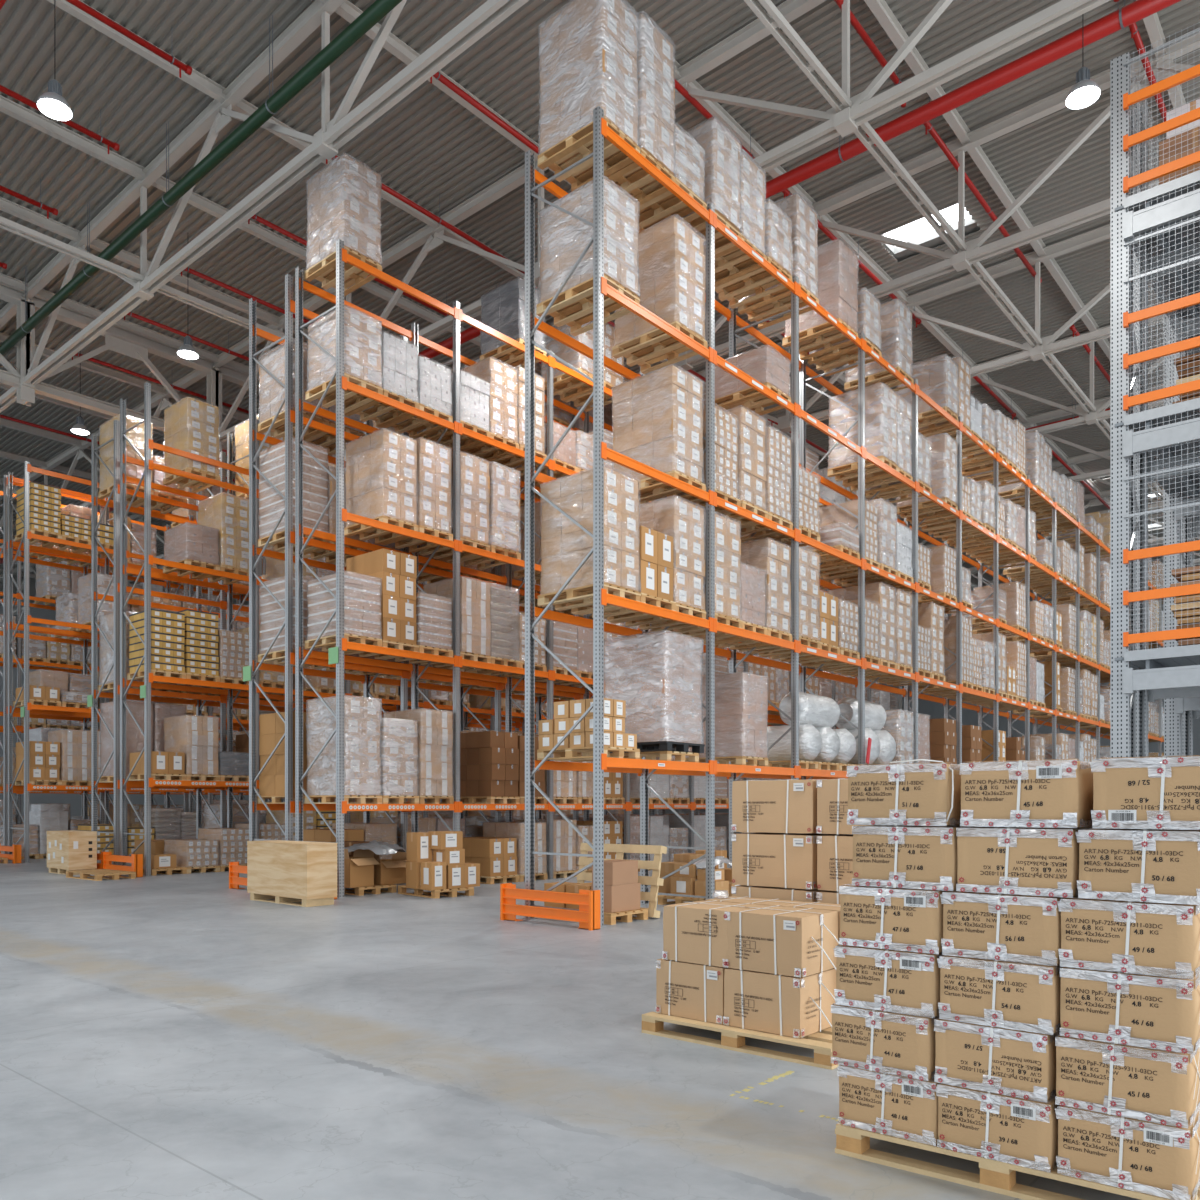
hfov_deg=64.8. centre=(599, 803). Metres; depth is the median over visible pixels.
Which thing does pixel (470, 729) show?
stack
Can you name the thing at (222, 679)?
wooden pallet
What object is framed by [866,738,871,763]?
ribbon
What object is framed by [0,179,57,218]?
branch
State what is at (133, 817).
stack
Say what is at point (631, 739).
carton
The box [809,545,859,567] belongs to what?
wooden pallet
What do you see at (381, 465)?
stack
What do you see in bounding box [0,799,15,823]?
stack
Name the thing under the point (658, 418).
stack
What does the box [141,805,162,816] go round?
stack
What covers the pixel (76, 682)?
stack
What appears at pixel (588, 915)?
guard
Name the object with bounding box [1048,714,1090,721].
wooden pallet
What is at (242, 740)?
stack
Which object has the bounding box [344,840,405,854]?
plastic sheet
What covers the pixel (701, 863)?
plastic bag
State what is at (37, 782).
wooden pallet
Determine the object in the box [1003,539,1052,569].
stack
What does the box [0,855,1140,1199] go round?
floor
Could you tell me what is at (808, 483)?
stack
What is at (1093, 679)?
stack
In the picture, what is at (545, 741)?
carton
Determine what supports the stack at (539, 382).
on the wooden pallet at (514, 461)
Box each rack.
[0,475,261,853]
[0,539,271,824]
[8,461,441,862]
[87,420,658,864]
[120,382,688,875]
[243,274,839,849]
[295,239,902,897]
[522,106,1163,926]
[1110,22,1199,758]
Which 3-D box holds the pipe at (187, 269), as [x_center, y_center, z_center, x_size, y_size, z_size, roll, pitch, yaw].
[-8.502,-13.560,25.862,0.140,0.880,6.340,0,0,41]
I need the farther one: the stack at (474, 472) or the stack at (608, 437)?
the stack at (608, 437)
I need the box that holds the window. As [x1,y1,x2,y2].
[883,204,969,241]
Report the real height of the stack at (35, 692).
0.381 m
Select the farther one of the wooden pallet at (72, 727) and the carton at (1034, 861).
the wooden pallet at (72, 727)
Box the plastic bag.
[688,856,731,867]
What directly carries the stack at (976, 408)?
on the wooden pallet at (965, 441)
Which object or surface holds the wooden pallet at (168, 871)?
on the floor
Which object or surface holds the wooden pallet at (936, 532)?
on the rack at (601, 763)
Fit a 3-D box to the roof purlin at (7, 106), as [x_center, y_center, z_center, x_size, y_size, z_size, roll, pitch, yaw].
[10.259,-13.910,44.576,0.160,0.220,109.000,0,0,41]
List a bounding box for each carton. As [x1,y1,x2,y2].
[151,854,175,868]
[344,841,368,856]
[344,849,379,887]
[374,850,406,884]
[406,861,420,888]
[407,832,431,861]
[421,861,445,889]
[428,831,462,849]
[433,849,464,864]
[446,864,464,888]
[464,863,479,886]
[538,719,553,734]
[539,734,552,748]
[544,882,579,907]
[553,733,569,748]
[554,701,569,718]
[554,718,569,733]
[566,883,590,908]
[570,699,586,717]
[570,717,584,732]
[570,732,585,747]
[585,716,612,731]
[586,698,612,716]
[586,731,612,746]
[591,883,639,912]
[592,859,637,885]
[612,699,625,717]
[613,717,624,732]
[613,732,625,747]
[626,733,636,748]
[655,958,725,1023]
[658,862,687,892]
[662,900,762,967]
[671,876,696,894]
[674,853,703,861]
[674,863,705,876]
[695,880,728,895]
[696,850,726,868]
[697,869,723,880]
[706,896,798,905]
[720,868,731,881]
[723,968,836,1037]
[724,905,838,976]
[729,882,736,896]
[731,779,822,832]
[731,832,838,888]
[731,885,825,901]
[781,902,840,944]
[816,778,868,834]
[816,834,852,891]
[816,890,840,903]
[831,1003,938,1080]
[833,945,941,1017]
[837,1065,939,1145]
[839,883,943,953]
[846,759,960,825]
[852,825,960,890]
[934,1017,1059,1102]
[936,1083,1058,1172]
[937,955,1060,1034]
[940,890,1062,965]
[956,826,1081,897]
[959,758,1092,827]
[1055,1033,1199,1128]
[1055,1105,1199,1199]
[1057,896,1199,979]
[1060,967,1199,1053]
[1076,828,1199,904]
[1090,755,1199,829]
[1159,126,1199,184]
[1166,99,1199,138]
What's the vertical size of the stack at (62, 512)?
1.181 m
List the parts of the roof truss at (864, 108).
gusset plate, gusset plate, gusset plate, gusset plate, gusset plate, gusset plate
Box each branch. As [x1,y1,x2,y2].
[0,85,119,153]
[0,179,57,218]
[0,262,6,268]
[0,414,152,456]
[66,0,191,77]
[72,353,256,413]
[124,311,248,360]
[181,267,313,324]
[248,214,448,316]
[326,155,536,287]
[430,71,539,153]
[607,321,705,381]
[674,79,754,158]
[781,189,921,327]
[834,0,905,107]
[923,97,1041,282]
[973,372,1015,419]
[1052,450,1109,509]
[1069,324,1109,382]
[1129,0,1172,121]
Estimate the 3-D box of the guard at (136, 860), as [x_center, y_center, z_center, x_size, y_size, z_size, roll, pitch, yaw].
[-10.675,1.350,21.120,1.657,0.500,0.185,0,0,41]
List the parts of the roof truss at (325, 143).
gusset plate, gusset plate, gusset plate, gusset plate, gusset plate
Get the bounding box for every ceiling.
[0,0,1199,670]
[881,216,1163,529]
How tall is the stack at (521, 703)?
1.236 m
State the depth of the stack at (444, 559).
20.09 m
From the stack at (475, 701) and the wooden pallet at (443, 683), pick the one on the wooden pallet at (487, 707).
the stack at (475, 701)
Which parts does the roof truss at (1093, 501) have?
gusset plate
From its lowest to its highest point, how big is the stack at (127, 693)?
1.189 m
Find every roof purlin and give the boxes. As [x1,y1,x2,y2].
[0,95,977,588]
[0,197,951,608]
[0,273,446,447]
[0,332,344,453]
[0,383,234,456]
[0,418,234,484]
[0,450,99,481]
[0,478,822,669]
[0,501,812,676]
[0,568,35,577]
[2,524,161,556]
[13,560,248,601]
[47,0,895,499]
[319,0,1051,538]
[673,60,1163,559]
[864,0,1152,409]
[1136,0,1185,108]
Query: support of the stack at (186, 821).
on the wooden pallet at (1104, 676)
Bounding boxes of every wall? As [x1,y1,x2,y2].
[0,603,638,815]
[654,647,1199,814]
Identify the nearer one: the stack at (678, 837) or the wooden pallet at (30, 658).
the stack at (678, 837)
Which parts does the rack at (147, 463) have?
sign plate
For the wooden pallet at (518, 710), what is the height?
0.144 m
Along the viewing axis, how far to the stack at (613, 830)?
21.70 m
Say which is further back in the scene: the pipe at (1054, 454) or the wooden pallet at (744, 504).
the pipe at (1054, 454)
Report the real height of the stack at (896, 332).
1.442 m
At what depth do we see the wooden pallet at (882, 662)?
19.65 m
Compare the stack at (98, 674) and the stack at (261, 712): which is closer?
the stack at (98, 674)
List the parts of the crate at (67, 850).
lid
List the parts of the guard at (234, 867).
rail, rail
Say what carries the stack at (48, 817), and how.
on the wooden pallet at (41, 856)
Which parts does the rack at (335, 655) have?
sign plate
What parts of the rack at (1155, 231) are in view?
guard rail, guard rail, guard rail, guard rail, guard rail, guard rail, guard rail, guard rail, guard rail, tie rod, tie rod, tie rod, tie rod, tie rod, edge trim, edge trim, edge trim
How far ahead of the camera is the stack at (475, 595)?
18.46 m
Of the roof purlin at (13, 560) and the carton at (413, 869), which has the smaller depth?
the carton at (413, 869)
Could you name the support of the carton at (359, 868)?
on the wooden pallet at (359, 891)
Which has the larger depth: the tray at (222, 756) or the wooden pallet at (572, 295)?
the tray at (222, 756)
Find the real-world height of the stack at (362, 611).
1.086 m
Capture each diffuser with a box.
[38,98,71,119]
[71,429,88,434]
[178,350,197,358]
[1066,86,1099,108]
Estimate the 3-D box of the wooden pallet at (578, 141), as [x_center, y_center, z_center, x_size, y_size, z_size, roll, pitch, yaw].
[-0.159,-8.964,13.104,1.211,0.144,0.806,0,0,41]
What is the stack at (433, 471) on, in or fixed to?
on the wooden pallet at (404, 542)
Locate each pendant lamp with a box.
[37,0,72,120]
[71,350,89,434]
[177,335,198,359]
[1065,14,1100,108]
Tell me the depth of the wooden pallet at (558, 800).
20.55 m
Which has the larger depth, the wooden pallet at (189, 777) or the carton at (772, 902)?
the wooden pallet at (189, 777)
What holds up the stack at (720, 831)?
on the wooden pallet
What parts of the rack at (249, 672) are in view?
sign plate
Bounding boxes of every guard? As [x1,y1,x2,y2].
[0,843,20,863]
[97,852,111,868]
[102,852,142,876]
[229,862,246,888]
[500,883,599,930]
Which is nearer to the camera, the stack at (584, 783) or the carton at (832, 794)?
the carton at (832, 794)
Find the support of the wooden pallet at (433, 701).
on the rack at (147, 463)
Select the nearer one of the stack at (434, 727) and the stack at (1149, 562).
the stack at (434, 727)
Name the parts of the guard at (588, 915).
post, rail, rail, post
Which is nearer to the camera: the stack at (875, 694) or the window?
the window
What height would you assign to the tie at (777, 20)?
0.110 m
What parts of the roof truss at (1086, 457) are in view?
gusset plate, gusset plate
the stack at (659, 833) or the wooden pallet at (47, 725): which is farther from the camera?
the wooden pallet at (47, 725)
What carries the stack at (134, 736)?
on the wooden pallet at (109, 778)
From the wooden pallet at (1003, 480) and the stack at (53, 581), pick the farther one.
the stack at (53, 581)
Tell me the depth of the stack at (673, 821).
24.41 m
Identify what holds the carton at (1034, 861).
on the carton at (991, 926)
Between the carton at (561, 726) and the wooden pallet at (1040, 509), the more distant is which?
the wooden pallet at (1040, 509)
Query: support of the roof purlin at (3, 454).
attached to the ceiling at (428, 145)
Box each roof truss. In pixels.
[0,0,528,412]
[0,0,1109,552]
[0,27,1199,615]
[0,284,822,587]
[127,224,1163,586]
[236,325,1163,605]
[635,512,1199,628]
[829,480,1199,590]
[888,449,1163,547]
[897,383,1163,517]
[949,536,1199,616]
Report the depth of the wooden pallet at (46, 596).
34.51 m
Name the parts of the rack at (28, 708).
sign plate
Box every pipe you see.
[0,0,401,355]
[0,0,1180,563]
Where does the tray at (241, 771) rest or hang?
on the tray stack at (229, 763)
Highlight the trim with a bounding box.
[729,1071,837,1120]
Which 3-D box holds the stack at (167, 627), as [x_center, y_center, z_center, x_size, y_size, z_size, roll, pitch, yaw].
[-10.164,-3.670,21.683,1.158,1.341,0.768,0,0,40]
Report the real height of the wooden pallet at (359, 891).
0.144 m
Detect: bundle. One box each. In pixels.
[1170,566,1199,645]
[1173,352,1199,403]
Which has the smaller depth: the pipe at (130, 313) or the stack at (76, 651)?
the pipe at (130, 313)
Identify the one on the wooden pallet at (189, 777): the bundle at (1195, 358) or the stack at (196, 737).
the stack at (196, 737)
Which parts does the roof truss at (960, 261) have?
gusset plate, gusset plate, gusset plate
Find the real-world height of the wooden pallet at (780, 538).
0.144 m
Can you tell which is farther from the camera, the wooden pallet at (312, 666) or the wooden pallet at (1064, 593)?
the wooden pallet at (1064, 593)
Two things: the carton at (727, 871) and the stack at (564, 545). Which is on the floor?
the carton at (727, 871)
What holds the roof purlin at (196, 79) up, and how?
attached to the ceiling at (428, 145)
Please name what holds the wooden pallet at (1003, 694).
on the rack at (601, 763)
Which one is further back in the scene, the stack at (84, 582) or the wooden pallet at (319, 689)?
the stack at (84, 582)
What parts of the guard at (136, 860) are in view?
post, rail, rail, post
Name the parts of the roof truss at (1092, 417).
gusset plate, gusset plate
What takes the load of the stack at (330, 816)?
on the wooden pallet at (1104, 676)
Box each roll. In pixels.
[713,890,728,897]
[767,724,821,760]
[779,692,839,727]
[812,726,839,761]
[830,728,855,763]
[835,697,885,730]
[846,728,879,763]
[872,730,895,764]
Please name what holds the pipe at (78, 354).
hanging from the ceiling at (428, 145)
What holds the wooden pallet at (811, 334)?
on the rack at (601, 763)
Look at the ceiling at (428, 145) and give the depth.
20.39 m
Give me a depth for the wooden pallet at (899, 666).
20.18 m
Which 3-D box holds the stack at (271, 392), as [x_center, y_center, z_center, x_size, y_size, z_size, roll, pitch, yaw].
[-5.814,-7.889,17.953,1.231,1.280,0.814,0,0,40]
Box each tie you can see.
[0,216,284,337]
[744,0,1199,540]
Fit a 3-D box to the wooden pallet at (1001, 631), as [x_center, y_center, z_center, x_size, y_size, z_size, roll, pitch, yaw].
[11.039,-4.744,26.118,1.209,0.144,0.803,0,0,41]
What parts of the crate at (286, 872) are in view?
lid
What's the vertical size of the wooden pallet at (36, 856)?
0.144 m
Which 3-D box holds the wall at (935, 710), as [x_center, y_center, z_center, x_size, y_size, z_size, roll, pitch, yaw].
[41.662,-6.250,89.183,97.000,15.700,0.400,0,0,41]
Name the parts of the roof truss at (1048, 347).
gusset plate, gusset plate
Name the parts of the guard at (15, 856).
rail, rail, post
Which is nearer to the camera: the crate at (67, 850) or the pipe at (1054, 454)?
the crate at (67, 850)
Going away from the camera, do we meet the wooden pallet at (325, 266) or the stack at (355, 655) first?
the wooden pallet at (325, 266)
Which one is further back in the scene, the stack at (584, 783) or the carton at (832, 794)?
the stack at (584, 783)
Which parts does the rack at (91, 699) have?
sign plate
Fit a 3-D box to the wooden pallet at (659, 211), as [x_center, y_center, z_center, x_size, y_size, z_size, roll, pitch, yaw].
[0.892,-8.964,14.322,1.211,0.144,0.804,0,0,41]
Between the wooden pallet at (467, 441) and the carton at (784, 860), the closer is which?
the carton at (784, 860)
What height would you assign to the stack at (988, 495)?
1.078 m
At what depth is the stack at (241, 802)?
30.62 m
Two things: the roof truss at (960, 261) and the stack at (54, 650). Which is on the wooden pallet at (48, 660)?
the stack at (54, 650)
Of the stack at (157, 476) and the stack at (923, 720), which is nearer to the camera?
the stack at (923, 720)
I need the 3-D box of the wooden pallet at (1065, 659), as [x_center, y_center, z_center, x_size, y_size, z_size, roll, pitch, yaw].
[15.027,-4.744,30.802,1.212,0.144,0.805,0,0,41]
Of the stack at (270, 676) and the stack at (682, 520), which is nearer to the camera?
the stack at (682, 520)
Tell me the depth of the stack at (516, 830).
19.78 m
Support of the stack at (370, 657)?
on the wooden pallet at (347, 671)
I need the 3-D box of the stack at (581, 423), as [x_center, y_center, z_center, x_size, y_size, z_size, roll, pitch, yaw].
[-0.762,-9.848,23.873,1.222,1.199,0.810,0,0,40]
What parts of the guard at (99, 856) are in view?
rail, rail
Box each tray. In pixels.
[218,752,248,760]
[218,760,248,767]
[218,767,248,775]
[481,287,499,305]
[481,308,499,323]
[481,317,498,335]
[481,328,498,345]
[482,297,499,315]
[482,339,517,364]
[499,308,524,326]
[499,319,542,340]
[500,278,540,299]
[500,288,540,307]
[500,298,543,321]
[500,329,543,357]
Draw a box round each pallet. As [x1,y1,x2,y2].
[0,413,1163,870]
[0,857,7,863]
[14,699,60,707]
[14,723,45,727]
[15,528,61,546]
[15,780,61,785]
[21,656,46,665]
[21,854,38,859]
[29,545,68,561]
[32,854,45,858]
[35,595,55,606]
[35,659,70,667]
[35,724,70,729]
[46,535,90,552]
[48,780,90,785]
[54,628,97,640]
[54,702,90,708]
[55,551,97,566]
[60,661,90,669]
[60,726,90,730]
[66,869,135,880]
[76,622,98,632]
[77,542,113,557]
[89,559,131,572]
[98,484,153,506]
[98,683,153,692]
[98,776,142,782]
[127,563,156,577]
[127,669,185,682]
[127,773,185,780]
[132,491,186,513]
[133,688,187,696]
[143,866,186,875]
[163,467,220,492]
[163,559,219,578]
[163,673,219,686]
[166,691,218,699]
[171,518,194,527]
[175,774,219,780]
[176,866,219,873]
[185,711,207,716]
[196,565,248,584]
[196,676,248,689]
[198,775,248,781]
[202,713,236,718]
[203,694,248,701]
[209,864,246,871]
[217,582,248,594]
[234,681,284,692]
[236,487,259,504]
[237,715,259,720]
[244,697,282,701]
[257,408,329,439]
[257,528,329,555]
[257,648,307,666]
[257,796,321,803]
[260,699,307,707]
[293,687,335,697]
[303,541,364,562]
[303,665,335,670]
[304,246,381,296]
[304,421,365,455]
[305,372,382,413]
[305,633,381,653]
[305,795,381,803]
[313,798,354,801]
[324,690,374,698]
[330,550,371,566]
[332,669,376,674]
[344,389,419,427]
[344,515,418,544]
[344,884,396,895]
[345,639,418,658]
[349,796,418,803]
[370,798,409,801]
[371,674,410,679]
[375,693,399,699]
[380,403,452,439]
[381,525,452,552]
[382,645,452,663]
[388,796,453,803]
[398,885,473,898]
[408,679,442,683]
[409,699,448,707]
[418,562,436,573]
[418,567,465,584]
[420,420,490,452]
[420,537,489,562]
[420,651,490,668]
[431,680,469,686]
[432,701,469,710]
[434,574,492,581]
[439,798,463,802]
[451,432,518,461]
[460,545,520,569]
[460,656,519,672]
[460,796,519,803]
[463,685,494,690]
[468,706,512,714]
[480,338,546,368]
[480,661,546,676]
[480,875,519,883]
[484,444,546,470]
[489,708,524,715]
[491,688,524,693]
[507,797,547,803]
[507,873,547,881]
[512,588,540,603]
[514,569,540,583]
[514,666,578,680]
[516,597,554,607]
[517,457,577,485]
[517,691,546,696]
[520,490,540,506]
[535,870,577,878]
[536,275,639,335]
[536,797,576,803]
[537,116,640,191]
[537,746,639,761]
[538,583,640,614]
[539,468,585,486]
[539,670,592,684]
[541,694,572,699]
[542,606,570,613]
[544,368,592,400]
[544,417,569,425]
[564,381,614,411]
[566,797,592,803]
[567,676,604,687]
[577,593,675,621]
[577,843,666,917]
[582,148,675,206]
[584,797,624,803]
[604,908,647,924]
[610,741,704,752]
[610,751,698,762]
[611,603,706,629]
[612,321,707,374]
[615,798,669,803]
[636,798,689,803]
[638,177,706,232]
[638,470,705,505]
[642,1012,837,1069]
[651,613,741,636]
[658,895,705,904]
[673,798,705,803]
[677,489,740,513]
[685,211,741,258]
[685,756,768,766]
[687,621,767,643]
[703,234,766,289]
[703,798,727,803]
[715,257,791,308]
[715,382,790,415]
[715,500,768,526]
[715,628,791,649]
[738,282,818,328]
[739,636,819,655]
[740,512,792,541]
[740,525,819,547]
[746,760,817,768]
[761,642,839,660]
[772,762,838,770]
[782,318,857,359]
[784,647,859,665]
[807,655,879,670]
[808,338,881,376]
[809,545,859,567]
[819,557,879,579]
[819,580,843,589]
[821,763,856,770]
[827,456,898,485]
[827,563,897,585]
[827,659,896,674]
[835,1123,1199,1199]
[844,366,913,391]
[844,468,912,493]
[845,571,913,587]
[845,663,912,678]
[865,480,931,503]
[865,668,931,682]
[882,672,945,686]
[889,580,930,594]
[897,497,957,521]
[910,509,971,530]
[911,406,957,432]
[918,592,956,605]
[918,680,972,692]
[919,422,971,439]
[924,516,983,537]
[924,684,982,695]
[935,600,972,613]
[937,523,995,543]
[940,687,994,698]
[949,533,1006,551]
[951,430,983,450]
[951,691,1007,701]
[962,440,995,461]
[962,451,1007,474]
[962,460,1016,481]
[962,539,1016,557]
[965,693,1017,703]
[970,616,1006,629]
[972,545,1025,562]
[972,625,1026,635]
[977,468,1026,486]
[977,696,1026,705]
[984,554,1036,568]
[984,699,1037,708]
[998,485,1044,502]
[998,701,1044,710]
[1003,563,1053,579]
[1006,634,1044,644]
[1009,492,1052,508]
[1012,571,1061,584]
[1013,706,1061,714]
[1017,501,1062,515]
[1023,575,1070,589]
[1030,638,1053,647]
[1030,642,1062,652]
[1030,649,1076,659]
[1030,710,1076,718]
[1031,579,1076,593]
[1035,507,1069,523]
[1035,513,1076,529]
[1038,522,1084,536]
[1038,654,1084,661]
[1039,586,1085,598]
[1041,713,1083,720]
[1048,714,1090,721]
[1049,656,1091,665]
[1056,531,1097,543]
[1056,594,1097,604]
[1056,716,1097,723]
[1060,659,1096,667]
[1064,718,1104,725]
[1065,662,1104,669]
[1068,539,1103,549]
[1073,721,1109,727]
[1074,602,1109,611]
[1084,547,1109,557]
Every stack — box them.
[0,614,15,654]
[0,757,15,784]
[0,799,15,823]
[0,824,38,853]
[13,701,45,723]
[15,741,59,779]
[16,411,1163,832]
[16,481,60,539]
[16,633,45,657]
[16,685,59,700]
[29,510,68,550]
[29,670,67,691]
[29,728,68,741]
[29,804,67,853]
[35,556,70,598]
[36,626,69,660]
[39,803,70,818]
[46,719,70,725]
[48,730,90,780]
[55,593,87,630]
[58,514,90,546]
[60,690,90,703]
[61,505,97,561]
[68,673,97,707]
[68,819,97,829]
[70,565,90,593]
[70,638,90,662]
[70,720,90,726]
[70,816,88,819]
[77,573,113,623]
[78,824,113,853]
[89,672,113,708]
[89,804,129,826]
[90,523,113,548]
[97,513,130,561]
[97,731,106,780]
[98,611,142,684]
[99,415,152,498]
[99,701,153,775]
[112,693,151,702]
[127,586,141,596]
[127,827,153,852]
[129,609,184,672]
[129,805,141,822]
[130,523,156,566]
[130,596,139,611]
[130,751,184,773]
[131,582,162,595]
[134,839,167,862]
[139,595,180,611]
[139,808,180,839]
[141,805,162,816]
[152,456,184,506]
[152,704,185,751]
[153,681,186,685]
[163,586,183,595]
[163,804,183,808]
[164,397,218,484]
[164,523,218,567]
[164,715,217,774]
[164,839,218,866]
[166,697,206,711]
[172,485,209,524]
[172,812,203,838]
[177,609,218,675]
[181,597,206,610]
[195,587,219,612]
[195,799,235,827]
[198,493,248,572]
[198,828,248,864]
[203,803,248,827]
[207,701,235,714]
[210,485,233,496]
[215,611,236,631]
[218,630,248,678]
[218,740,235,752]
[218,752,248,775]
[226,604,259,629]
[233,731,259,739]
[233,800,248,809]
[235,415,284,499]
[235,823,284,839]
[236,625,284,682]
[236,703,248,715]
[236,733,259,771]
[258,338,329,432]
[259,437,328,544]
[259,575,327,653]
[259,705,276,715]
[259,711,307,795]
[259,813,265,822]
[265,545,316,580]
[265,686,281,694]
[266,810,315,840]
[294,666,335,689]
[303,829,363,841]
[306,152,381,282]
[306,305,382,400]
[306,695,381,795]
[307,572,381,639]
[313,405,362,445]
[316,557,335,577]
[316,811,335,828]
[327,466,362,540]
[331,647,364,657]
[333,823,396,858]
[344,670,372,692]
[346,429,416,532]
[346,548,416,644]
[351,811,397,822]
[362,332,417,416]
[363,538,397,549]
[365,653,395,661]
[371,718,418,795]
[373,420,433,442]
[373,675,397,694]
[373,818,435,857]
[384,709,452,795]
[391,438,450,537]
[396,356,451,426]
[397,660,435,667]
[398,544,435,559]
[408,679,448,700]
[416,593,451,649]
[418,802,452,818]
[422,452,489,546]
[423,371,489,441]
[424,577,490,655]
[427,817,465,836]
[436,557,463,566]
[436,663,463,671]
[448,682,468,702]
[460,731,518,796]
[461,358,517,450]
[463,727,481,731]
[463,816,522,825]
[463,837,516,876]
[464,361,520,368]
[464,561,490,572]
[465,825,482,836]
[469,686,505,707]
[469,810,505,815]
[478,730,522,735]
[481,278,543,364]
[483,822,545,873]
[485,556,521,580]
[488,461,520,552]
[490,584,519,660]
[491,672,521,679]
[500,367,543,463]
[506,615,545,664]
[512,693,524,708]
[512,810,524,819]
[514,423,576,472]
[515,502,541,570]
[515,819,575,871]
[518,736,544,796]
[524,362,546,413]
[535,619,577,669]
[535,697,546,710]
[535,810,568,814]
[538,0,639,176]
[539,177,640,320]
[541,321,592,388]
[541,467,638,594]
[543,815,592,820]
[545,754,576,796]
[553,394,571,423]
[568,809,583,814]
[571,401,592,432]
[575,430,592,470]
[575,826,592,869]
[576,753,592,796]
[576,821,622,858]
[577,626,592,672]
[582,323,623,400]
[588,430,613,470]
[604,398,612,432]
[604,619,623,652]
[604,631,703,743]
[604,772,622,796]
[604,815,649,859]
[608,809,631,814]
[613,365,702,482]
[615,10,675,194]
[615,216,704,356]
[622,773,668,797]
[638,124,705,228]
[638,526,672,600]
[639,497,704,610]
[649,816,668,861]
[652,405,737,501]
[656,756,689,797]
[657,815,705,852]
[668,827,688,861]
[678,118,742,239]
[685,673,768,757]
[693,514,740,619]
[694,762,705,797]
[700,637,705,676]
[702,390,705,405]
[705,148,766,273]
[715,346,790,408]
[715,655,727,674]
[715,761,726,797]
[715,814,740,855]
[715,826,726,849]
[724,198,792,293]
[724,648,743,673]
[726,407,765,509]
[740,538,790,633]
[740,563,765,626]
[741,192,818,313]
[743,468,818,536]
[748,662,760,675]
[752,655,789,702]
[761,665,775,701]
[765,427,790,521]
[782,548,818,640]
[785,239,857,343]
[799,522,859,552]
[806,448,818,473]
[806,676,818,694]
[809,287,881,362]
[810,599,878,659]
[813,671,855,698]
[814,677,845,701]
[818,467,844,505]
[818,500,877,561]
[818,591,837,646]
[819,683,831,697]
[828,383,898,468]
[828,583,895,661]
[838,600,857,651]
[845,298,912,387]
[845,486,855,502]
[865,680,879,703]
[866,432,931,489]
[866,498,897,569]
[879,690,889,710]
[881,709,914,764]
[890,694,896,709]
[895,432,957,506]
[895,523,912,576]
[895,589,911,666]
[896,394,912,475]
[897,354,958,416]
[907,545,955,596]
[911,603,943,674]
[911,626,930,671]
[918,357,970,430]
[918,476,969,515]
[918,544,930,584]
[918,714,929,762]
[922,616,971,682]
[929,718,956,763]
[938,566,971,603]
[951,589,1005,619]
[953,496,1004,539]
[962,410,1007,458]
[962,725,981,762]
[964,478,982,521]
[970,396,981,437]
[971,638,981,685]
[972,633,1005,692]
[974,582,1025,629]
[977,641,995,689]
[978,481,995,529]
[981,403,995,447]
[981,730,1005,761]
[998,430,1044,492]
[1000,499,1017,544]
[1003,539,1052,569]
[1005,642,1025,697]
[1006,417,1017,466]
[1006,601,1043,636]
[1006,666,1015,694]
[1006,737,1024,761]
[1013,420,1024,472]
[1014,504,1025,549]
[1020,471,1061,506]
[1020,737,1044,759]
[1022,733,1068,758]
[1024,508,1036,556]
[1030,657,1036,700]
[1031,604,1075,651]
[1036,662,1043,702]
[1038,661,1060,707]
[1042,543,1083,589]
[1043,604,1053,640]
[1044,442,1052,497]
[1044,744,1061,758]
[1056,516,1096,536]
[1056,540,1069,578]
[1056,546,1060,572]
[1056,553,1095,597]
[1056,612,1061,644]
[1060,474,1069,511]
[1060,668,1074,710]
[1067,478,1077,516]
[1068,734,1089,761]
[1068,738,1075,758]
[1069,548,1077,583]
[1073,669,1090,715]
[1074,678,1083,713]
[1075,741,1083,760]
[1076,482,1084,524]
[1080,610,1091,657]
[1080,621,1082,654]
[1084,512,1109,550]
[1090,674,1097,716]
[1148,558,1150,580]
[1149,599,1154,631]
[1149,702,1149,731]
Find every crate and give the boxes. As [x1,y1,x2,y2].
[47,830,96,874]
[247,840,337,906]
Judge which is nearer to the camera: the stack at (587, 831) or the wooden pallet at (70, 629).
the stack at (587, 831)
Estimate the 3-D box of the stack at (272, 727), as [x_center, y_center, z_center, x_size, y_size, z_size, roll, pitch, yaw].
[-5.830,-0.924,17.979,1.144,1.551,0.762,0,0,41]
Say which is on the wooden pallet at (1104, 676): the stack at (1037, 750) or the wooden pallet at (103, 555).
the stack at (1037, 750)
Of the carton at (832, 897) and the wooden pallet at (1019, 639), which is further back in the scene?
the wooden pallet at (1019, 639)
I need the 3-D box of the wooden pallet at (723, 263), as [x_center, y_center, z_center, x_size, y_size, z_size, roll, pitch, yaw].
[2.040,-8.964,15.688,1.211,0.144,0.806,0,0,41]
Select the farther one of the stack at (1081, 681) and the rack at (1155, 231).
the stack at (1081, 681)
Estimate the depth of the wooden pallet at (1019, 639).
27.25 m
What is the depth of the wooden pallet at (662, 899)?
14.85 m
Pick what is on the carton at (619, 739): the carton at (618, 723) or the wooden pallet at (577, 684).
the carton at (618, 723)

